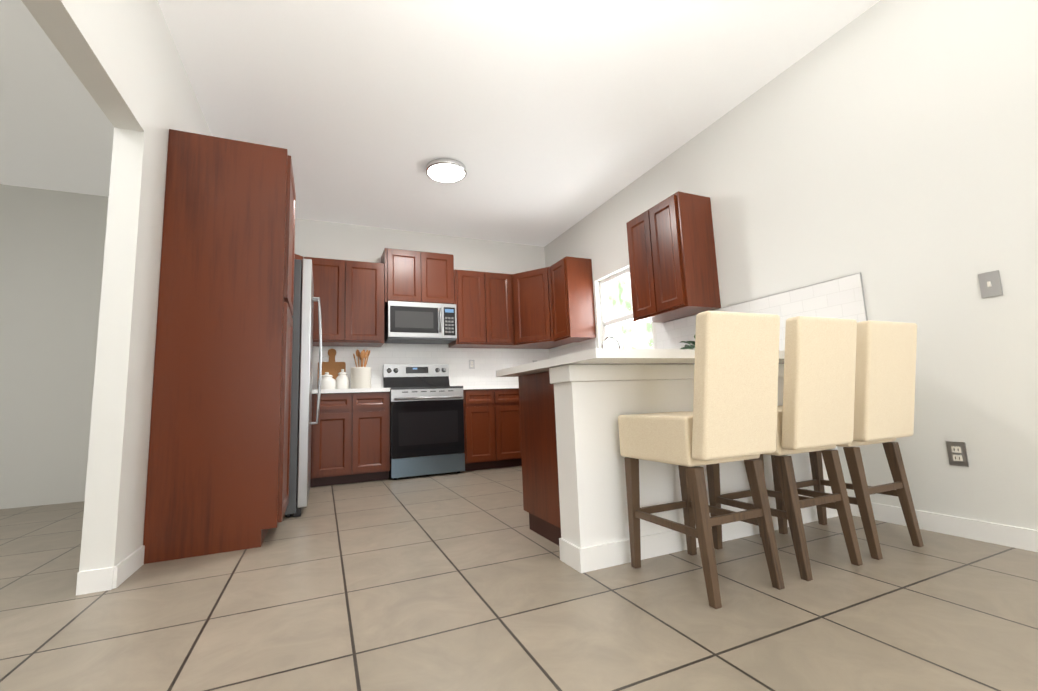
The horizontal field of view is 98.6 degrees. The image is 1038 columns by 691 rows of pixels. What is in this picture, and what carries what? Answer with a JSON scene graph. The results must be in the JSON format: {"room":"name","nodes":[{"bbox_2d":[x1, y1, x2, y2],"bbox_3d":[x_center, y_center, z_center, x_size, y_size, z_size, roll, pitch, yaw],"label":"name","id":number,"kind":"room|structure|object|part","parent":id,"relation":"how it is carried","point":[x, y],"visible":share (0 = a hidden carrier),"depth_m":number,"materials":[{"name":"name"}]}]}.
{"room":"kitchen","nodes":[
{"label":"kitchen","id":0,"kind":"room"},
{"bbox_2d":[21,0,211,571],"bbox_3d":[-1.249,-0.570,0.717,0.115,2.850,8.500,1,-8,-24],"label":"wall","id":1,"kind":"structure","parent":0,"point":[122,58],"depth_m":2.06,"materials":[{"name":"white paint"}]},
{"bbox_2d":[104,545,144,590],"bbox_3d":[-1.792,1.013,2.055,0.012,0.090,0.337,1,-8,-24],"label":"baseboard","id":2,"kind":"structure","parent":1,"relation":"attached to","point":[114,576],"depth_m":1.98,"materials":[{"name":"white"}]},
{"bbox_2d":[0,184,544,508],"bbox_3d":[-2.467,0.004,4.866,6.510,2.850,0.150,1,-8,-24],"label":"wall","id":3,"kind":"structure","parent":0,"point":[52,245],"depth_m":4.05,"materials":[{"name":"white paint"}]},
{"bbox_2d":[294,254,302,259],"bbox_3d":[-2.515,-0.483,4.494,0.603,0.895,0.607,1,-8,-24],"label":"upper cabinet","id":4,"kind":"object","parent":3,"relation":"attached to","point":[299,257],"visible":0.1,"depth_m":4.57,"materials":[{"name":"brown wood"}]},
{"bbox_2d":[304,257,383,346],"bbox_3d":[-1.916,-0.456,4.897,0.810,0.895,0.350,1,-8,-24],"label":"upper cabinet","id":5,"kind":"object","parent":3,"relation":"attached to","point":[349,293],"visible":0.92,"depth_m":4.76,"materials":[{"name":"brown wood"}]},
{"bbox_2d":[381,248,454,306],"bbox_3d":[-1.192,-0.760,5.260,0.790,0.618,0.350,1,-8,-24],"label":"upper cabinet","id":6,"kind":"object","parent":3,"relation":"attached to","point":[418,276],"visible":0.94,"depth_m":5.09,"materials":[{"name":"brown wood"}]},
{"bbox_2d":[384,301,456,343],"bbox_3d":[-1.137,-0.253,5.148,0.760,0.412,0.448,1,-8,-24],"label":"microwave","id":7,"kind":"object","parent":6,"relation":"attached to","point":[417,323],"visible":1,"depth_m":4.99,"materials":[{"name":"grey metal"}]},
{"bbox_2d":[312,343,547,389],"bbox_3d":[-1.250,0.248,5.278,3.570,0.538,0.007,1,-8,-24],"label":"tile backsplash","id":8,"kind":"structure","parent":3,"relation":"attached to","point":[487,360],"depth_m":5.45,"materials":[{"name":"grey tile"}]},
{"bbox_2d":[322,357,328,361],"bbox_3d":[-2.119,0.184,4.889,0.070,0.114,0.018,1,-8,-24],"label":"electrical outlet","id":9,"kind":"object","parent":8,"relation":"attached to","point":[325,359],"visible":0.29,"depth_m":4.90,"materials":[{"name":"white plastic"}]},
{"bbox_2d":[469,360,474,368],"bbox_3d":[-0.587,0.234,5.564,0.070,0.114,0.008,1,-8,-24],"label":"electrical outlet","id":10,"kind":"object","parent":8,"relation":"attached to","point":[471,364],"visible":1,"depth_m":5.56,"materials":[{"name":"white plastic"}]},
{"bbox_2d":[448,269,514,347],"bbox_3d":[-0.473,-0.434,5.531,0.742,0.895,0.350,1,-8,-24],"label":"upper cabinet","id":11,"kind":"object","parent":3,"relation":"attached to","point":[483,301],"visible":0.96,"depth_m":5.37,"materials":[{"name":"brown wood"}]},
{"bbox_2d":[0,0,879,246],"bbox_3d":[-0.793,-2.024,1.129,6.510,0.100,8.800,1,-8,-24],"label":"ceiling","id":12,"kind":"structure","parent":0,"point":[545,122],"depth_m":3.07,"materials":[{"name":"white paint"}]},
{"bbox_2d":[426,158,466,182],"bbox_3d":[-0.660,-1.569,4.055,0.368,0.077,0.368,1,-8,-24],"label":"flush ceiling light","id":13,"kind":"object","parent":12,"relation":"attached to","point":[445,170],"visible":1,"depth_m":3.98,"materials":[{"name":"white glass"}]},
{"bbox_2d":[0,466,1037,690],"bbox_3d":[-0.676,0.900,0.759,6.510,0.100,8.800,1,-8,-24],"label":"floor","id":14,"kind":"structure","parent":0,"point":[463,581],"depth_m":1.55,"materials":[{"name":"tile"}]},
{"bbox_2d":[143,129,295,563],"bbox_3d":[-1.756,-0.019,2.757,0.607,2.310,0.630,1,-8,-24],"label":"pantry cabinet","id":15,"kind":"object","parent":14,"relation":"on","point":[218,464],"visible":1,"depth_m":2.46,"materials":[{"name":"brown wood"}]},
{"bbox_2d":[284,259,321,516],"bbox_3d":[-1.958,0.320,3.477,0.772,1.835,0.905,1,-8,-24],"label":"refrigerator","id":16,"kind":"object","parent":14,"relation":"on","point":[304,300],"visible":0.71,"depth_m":3.19,"materials":[{"name":"grey metal"}]},
{"bbox_2d":[310,392,389,486],"bbox_3d":[-1.750,0.940,4.616,0.727,0.875,0.627,1,-8,-24],"label":"base cabinet","id":17,"kind":"object","parent":14,"relation":"on","point":[350,437],"visible":0.88,"depth_m":4.34,"materials":[{"name":"brown wood"}]},
{"bbox_2d":[383,364,464,479],"bbox_3d":[-1.052,0.780,4.889,0.756,1.205,0.708,1,-8,-24],"label":"range","id":18,"kind":"object","parent":14,"relation":"on","point":[426,421],"visible":0.94,"depth_m":4.62,"materials":[{"name":"silver metal"}]},
{"bbox_2d":[462,389,497,471],"bbox_3d":[-0.552,0.958,5.143,0.360,0.876,0.627,1,-8,-24],"label":"base cabinet","id":19,"kind":"object","parent":14,"relation":"on","point":[492,436],"depth_m":4.88,"materials":[{"name":"brown wood"}]},
{"bbox_2d":[494,388,521,467],"bbox_3d":[-0.223,0.963,5.288,0.359,0.876,0.627,1,-8,-24],"label":"base cabinet","id":20,"kind":"object","parent":14,"relation":"on","point":[509,434],"depth_m":5.01,"materials":[{"name":"brown wood"}]},
{"bbox_2d":[518,371,560,545],"bbox_3d":[0.365,0.588,2.511,0.516,0.876,0.616,1,-8,-24],"label":"base cabinet","id":21,"kind":"object","parent":14,"relation":"on","point":[541,504],"visible":0.23,"depth_m":2.40,"materials":[{"name":"brown wood"}]},
{"bbox_2d":[618,311,784,608],"bbox_3d":[0.728,0.417,1.808,0.372,1.010,0.568,1,-8,-24],"label":"stool","id":22,"kind":"object","parent":14,"relation":"on","point":[732,417],"visible":1,"depth_m":1.64,"materials":[{"name":"fabric"}]},
{"bbox_3d":[0.719,0.188,1.837,0.372,0.548,0.568,1,-8,-24],"label":"seat","id":23,"kind":"part","parent":22,"relation":"part of","materials":[{"name":"fabric"}]},
{"bbox_2d":[706,316,862,580],"bbox_3d":[1.163,0.424,1.999,0.372,1.010,0.568,1,-8,-24],"label":"stool","id":24,"kind":"object","parent":14,"relation":"on","point":[815,412],"visible":0.73,"depth_m":1.80,"materials":[{"name":"fabric"}]},
{"bbox_3d":[1.154,0.195,2.028,0.372,0.548,0.568,1,-8,-24],"label":"seat","id":25,"kind":"part","parent":24,"relation":"part of","materials":[{"name":"fabric"}]},
{"bbox_2d":[771,320,923,559],"bbox_3d":[1.579,0.430,2.182,0.372,1.010,0.568,1,-8,-24],"label":"stool","id":26,"kind":"object","parent":14,"relation":"on","point":[885,375],"visible":0.81,"depth_m":1.99,"materials":[{"name":"fabric"}]},
{"bbox_3d":[1.570,0.201,2.211,0.372,0.548,0.568,1,-8,-24],"label":"seat","id":27,"kind":"part","parent":26,"relation":"part of","materials":[{"name":"fabric"}]},
{"bbox_3d":[0.812,0.787,4.222,0.697,0.875,2.168,1,-8,-24],"label":"base cabinet","id":28,"kind":"object","parent":14,"relation":"on","visible":0},
{"bbox_2d":[312,388,389,393],"bbox_3d":[-2.089,0.479,4.525,1.434,0.038,0.642,1,-8,-24],"label":"countertop","id":29,"kind":"structure","parent":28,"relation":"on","point":[362,390],"depth_m":4.38,"materials":[{"name":"white stone"}]},
{"bbox_2d":[321,372,335,388],"bbox_3d":[-2.000,0.373,4.649,0.174,0.192,0.174,1,-8,-24],"label":"canister","id":30,"kind":"object","parent":29,"relation":"on","point":[328,381],"visible":0.83,"depth_m":4.59,"materials":[{"name":"white ceramic"}]},
{"bbox_2d":[317,349,345,388],"bbox_3d":[-2.037,0.264,4.861,0.280,0.469,0.067,1,-8,-24],"label":"cutting board","id":31,"kind":"object","parent":29,"relation":"on","point":[332,367],"visible":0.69,"depth_m":4.87,"materials":[{"name":"brown wood"}]},
{"bbox_2d":[335,369,349,388],"bbox_3d":[-1.891,0.367,4.787,0.141,0.229,0.141,1,-8,-24],"label":"canister","id":32,"kind":"object","parent":29,"relation":"on","point":[342,380],"visible":0.88,"depth_m":4.73,"materials":[{"name":"white ceramic"}]},
{"bbox_2d":[351,350,371,388],"bbox_3d":[-1.706,0.255,4.829,0.214,0.448,0.214,1,-8,-24],"label":"utensil crock","id":33,"kind":"object","parent":29,"relation":"on","point":[361,377],"visible":0.94,"depth_m":4.75,"materials":[{"name":"white ceramic"}]},
{"bbox_2d":[463,385,518,389],"bbox_3d":[-0.420,0.505,5.258,0.680,0.038,0.642,1,-8,-24],"label":"countertop","id":34,"kind":"structure","parent":28,"relation":"on","point":[490,386],"depth_m":4.97,"materials":[{"name":"white stone"}]},
{"bbox_2d":[496,348,784,376],"bbox_3d":[0.587,0.108,2.440,1.113,0.038,1.090,1,-8,-24],"label":"countertop","id":35,"kind":"structure","parent":28,"relation":"on","point":[603,356],"depth_m":1.91,"materials":[{"name":"white stone"}]},
{"bbox_2d":[602,336,621,347],"bbox_3d":[0.912,0.107,4.353,0.258,0.414,0.170,1,-8,-24],"label":"faucet","id":36,"kind":"object","parent":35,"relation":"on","point":[609,337],"visible":0.35,"depth_m":4.36,"materials":[{"name":"silver metal"}]},
{"bbox_2d":[680,335,694,349],"bbox_3d":[1.374,0.020,3.326,0.332,0.292,0.356,1,-8,-24],"label":"plant pot","id":37,"kind":"object","parent":35,"relation":"on","point":[690,345],"visible":0.08,"depth_m":3.34,"materials":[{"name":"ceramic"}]},
{"bbox_2d":[554,377,837,547],"bbox_3d":[1.035,0.582,2.371,1.790,0.800,0.170,1,-8,-24],"label":"wall","id":38,"kind":"structure","parent":0,"point":[592,487],"depth_m":2.04,"materials":[{"name":"white paint"}]},
{"bbox_2d":[549,364,783,383],"bbox_3d":[1.012,0.146,2.411,1.812,0.074,0.192,1,-8,-24],"label":"trim","id":39,"kind":"structure","parent":38,"relation":"on","point":[587,373],"depth_m":2.09,"materials":[{"name":"white"}]},
{"bbox_2d":[559,506,837,572],"bbox_3d":[1.040,0.930,2.316,1.789,0.095,0.182,1,-8,-24],"label":"baseboard","id":40,"kind":"structure","parent":38,"relation":"attached to","point":[592,558],"depth_m":2.02,"materials":[{"name":"white"}]},
{"bbox_2d":[544,0,1037,529],"bbox_3d":[2.177,-0.517,2.223,0.150,2.850,8.500,1,-8,-24],"label":"wall","id":41,"kind":"structure","parent":0,"point":[888,148],"depth_m":2.31,"materials":[{"name":"white paint"}]},
{"bbox_2d":[507,267,572,348],"bbox_3d":[0.245,-0.450,5.626,0.640,0.895,0.757,1,-8,-24],"label":"upper cabinet","id":42,"kind":"object","parent":41,"relation":"attached to","point":[532,313],"visible":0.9,"depth_m":5.41,"materials":[{"name":"brown wood"}]},
{"bbox_2d":[550,256,595,341],"bbox_3d":[0.609,-0.516,5.161,0.350,0.910,0.385,1,-8,-24],"label":"upper cabinet","id":43,"kind":"object","parent":41,"relation":"attached to","point":[572,299],"visible":1,"depth_m":5.01,"materials":[{"name":"brown wood"}]},
{"bbox_2d":[599,268,654,348],"bbox_3d":[1.095,-0.274,4.588,0.140,1.032,0.980,1,-8,-24],"label":"window","id":44,"kind":"structure","parent":41,"relation":"in","point":[606,323],"depth_m":4.84,"materials":[{"name":"white"}]},
{"bbox_2d":[626,191,720,322],"bbox_3d":[1.248,-0.692,3.713,0.350,0.895,0.640,1,-8,-24],"label":"upper cabinet","id":45,"kind":"object","parent":41,"relation":"attached to","point":[672,261],"visible":1,"depth_m":3.49,"materials":[{"name":"brown wood"}]},
{"bbox_2d":[548,272,867,358],"bbox_3d":[1.182,0.044,4.263,0.009,0.495,3.851,1,-8,-24],"label":"tile backsplash","id":46,"kind":"structure","parent":41,"relation":"attached to","point":[841,298],"depth_m":2.90,"materials":[{"name":"grey tile"}]},
{"bbox_2d":[850,502,1037,551],"bbox_3d":[2.845,0.626,0.462,0.012,0.090,5.070,1,-8,-24],"label":"baseboard","id":47,"kind":"structure","parent":41,"relation":"attached to","point":[995,533],"depth_m":2.11,"materials":[{"name":"white"}]},
{"bbox_2d":[946,441,968,466],"bbox_3d":[2.107,0.521,2.147,0.008,0.114,0.070,1,-8,-24],"label":"electrical outlet","id":48,"kind":"object","parent":41,"relation":"attached to","point":[957,454],"visible":1,"depth_m":2.14,"materials":[{"name":"silver metal"}]},
{"bbox_2d":[978,270,1002,297],"bbox_3d":[2.158,-0.281,2.048,0.018,0.114,0.070,1,-8,-24],"label":"light switch","id":49,"kind":"object","parent":41,"relation":"attached to","point":[990,284],"visible":1,"depth_m":2.04,"materials":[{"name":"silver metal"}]},
{"label":"outside","id":50,"kind":"structure","parent":0,"visible":0},
{"bbox_2d":[606,274,653,348],"bbox_3d":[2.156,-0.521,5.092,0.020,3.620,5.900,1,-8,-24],"label":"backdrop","id":51,"kind":"structure","parent":50,"point":[633,329],"depth_m":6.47,"materials":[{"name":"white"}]}
]}

